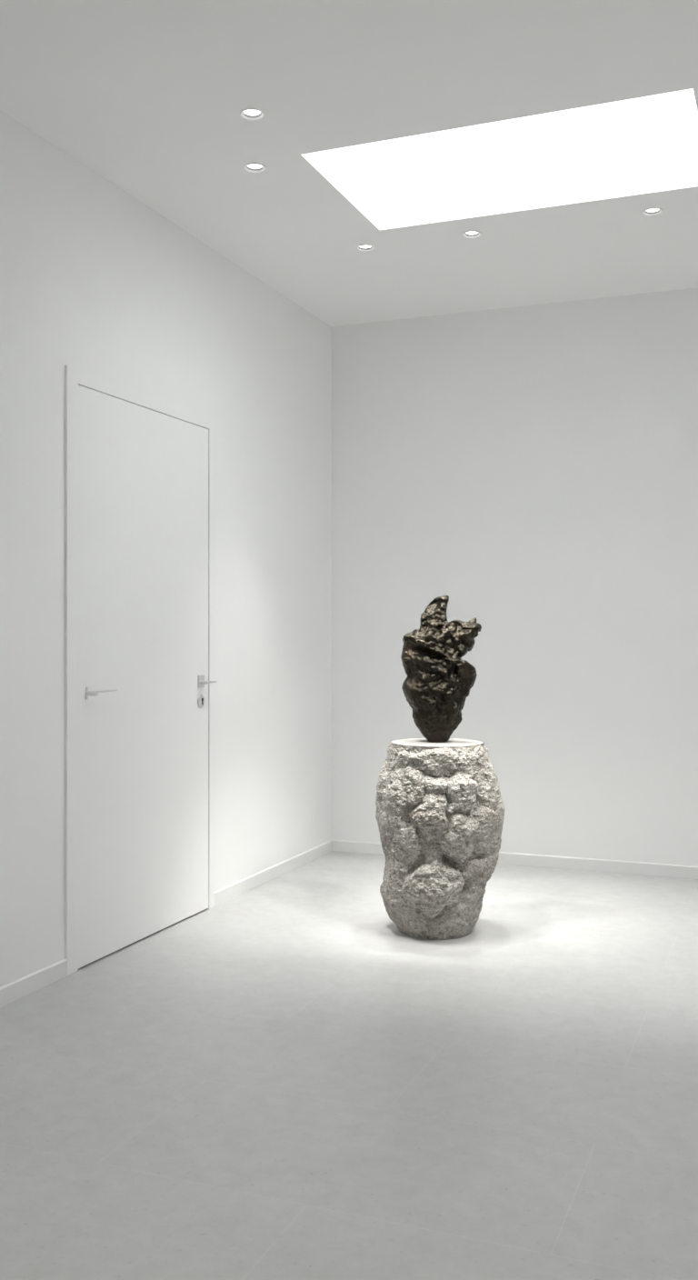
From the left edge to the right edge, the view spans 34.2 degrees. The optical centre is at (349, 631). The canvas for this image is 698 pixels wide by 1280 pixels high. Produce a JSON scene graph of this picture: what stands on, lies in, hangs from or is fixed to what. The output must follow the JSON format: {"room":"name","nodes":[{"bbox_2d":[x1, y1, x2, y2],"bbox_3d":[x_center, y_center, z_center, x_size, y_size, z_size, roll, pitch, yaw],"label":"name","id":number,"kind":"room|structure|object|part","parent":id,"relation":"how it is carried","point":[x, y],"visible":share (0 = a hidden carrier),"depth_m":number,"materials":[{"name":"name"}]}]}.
{"room":"museum","nodes":[
{"label":"museum","id":0,"kind":"room"},
{"bbox_2d":[0,110,331,987],"bbox_3d":[-1.693,-0.277,3.487,0.160,3.354,8.520,0,0,22],"label":"wall","id":1,"kind":"structure","parent":0,"point":[95,280],"depth_m":5.37,"materials":[{"name":"white paint"}]},
{"bbox_2d":[64,365,216,975],"bbox_3d":[-0.969,0.158,5.226,0.229,2.484,1.258,0,0,22],"label":"door","id":2,"kind":"structure","parent":1,"relation":"in","point":[139,467],"depth_m":5.08,"materials":[{"name":"white paint"}]},
{"bbox_3d":[-1.073,0.257,4.741,0.048,0.022,0.022,0,0,22],"label":"handle","id":3,"kind":"part","parent":2,"relation":"part of","materials":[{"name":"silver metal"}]},
{"bbox_3d":[-1.023,0.251,4.799,0.016,0.010,0.157,0,0,22],"label":"lever","id":4,"kind":"part","parent":2,"relation":"part of","materials":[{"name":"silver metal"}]},
{"bbox_2d":[0,840,332,1007],"bbox_3d":[-1.613,1.365,3.456,0.011,0.069,8.200,0,0,22],"label":"baseboard","id":5,"kind":"structure","parent":1,"relation":"attached to","point":[13,991],"depth_m":5.89,"materials":[{"name":"white paint"}]},
{"bbox_2d":[0,850,697,1279],"bbox_3d":[0.242,1.460,2.723,4.320,0.120,8.520,0,0,22],"label":"floor","id":6,"kind":"structure","parent":0,"point":[276,1080],"depth_m":3.42,"materials":[{"name":"grey concrete"}]},
{"bbox_2d":[375,738,505,939],"bbox_3d":[0.434,0.959,5.319,0.590,0.883,0.598,0,0,43],"label":"stone pedestal","id":7,"kind":"object","parent":6,"relation":"on","point":[440,811],"visible":0.99,"depth_m":5.12,"materials":[{"name":"stone"}]},
{"bbox_2d":[400,595,481,742],"bbox_3d":[0.431,0.173,5.325,0.373,0.688,0.238,0,0,-4],"label":"bronze sculpture","id":8,"kind":"object","parent":7,"relation":"on","point":[436,686],"visible":1,"depth_m":5.26,"materials":[{"name":"black metal"}]},
{"bbox_2d":[0,0,697,326],"bbox_3d":[0.242,-1.998,2.723,4.000,0.090,8.200,0,0,22],"label":"ceiling","id":9,"kind":"structure","parent":0,"point":[150,96],"depth_m":4.24,"materials":[{"name":"white paint"}]},
{"bbox_2d":[240,108,264,119],"bbox_3d":[-0.365,-1.961,4.282,0.092,0.026,0.092,0,0,22],"label":"recessed light","id":10,"kind":"object","parent":9,"relation":"in","point":[249,114],"visible":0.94,"depth_m":4.29,"materials":[{"name":"white"}]},
{"bbox_2d":[243,162,266,172],"bbox_3d":[-0.396,-1.961,4.777,0.092,0.026,0.092,0,0,22],"label":"recessed light","id":11,"kind":"object","parent":9,"relation":"in","point":[253,167],"visible":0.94,"depth_m":4.79,"materials":[{"name":"white"}]},
{"bbox_2d":[356,244,374,250],"bbox_3d":[0.084,-1.961,5.772,0.092,0.026,0.092,0,0,22],"label":"recessed light","id":12,"kind":"object","parent":9,"relation":"in","point":[362,247],"visible":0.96,"depth_m":5.79,"materials":[{"name":"white plastic"}]},
{"bbox_2d":[462,230,481,238],"bbox_3d":[0.603,-1.961,5.575,0.092,0.026,0.092,0,0,22],"label":"recessed light","id":13,"kind":"object","parent":9,"relation":"in","point":[468,234],"visible":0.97,"depth_m":5.59,"materials":[{"name":"white"}]},
{"bbox_2d":[301,89,697,229],"bbox_3d":[0.693,-2.379,4.806,1.642,0.849,1.042,0,0,22],"label":"skylight","id":14,"kind":"object","parent":9,"relation":"attached to","point":[646,145],"depth_m":5.23,"materials":[{"name":"white glass"}]},
{"bbox_2d":[642,207,662,215],"bbox_3d":[1.410,-1.961,5.274,0.092,0.026,0.092,0,0,22],"label":"recessed light","id":15,"kind":"object","parent":9,"relation":"in","point":[653,211],"visible":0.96,"depth_m":5.29,"materials":[{"name":"white"}]},
{"bbox_2d":[331,287,697,866],"bbox_3d":[1.777,-0.277,6.611,4.000,3.354,0.160,0,0,22],"label":"wall","id":16,"kind":"structure","parent":0,"point":[534,468],"depth_m":6.79,"materials":[{"name":"white paint"}]},
{"bbox_2d":[332,840,697,879],"bbox_3d":[1.750,1.365,6.530,3.989,0.069,0.011,0,0,22],"label":"baseboard","id":17,"kind":"structure","parent":16,"relation":"attached to","point":[352,846],"depth_m":6.69,"materials":[{"name":"white paint"}]}
]}

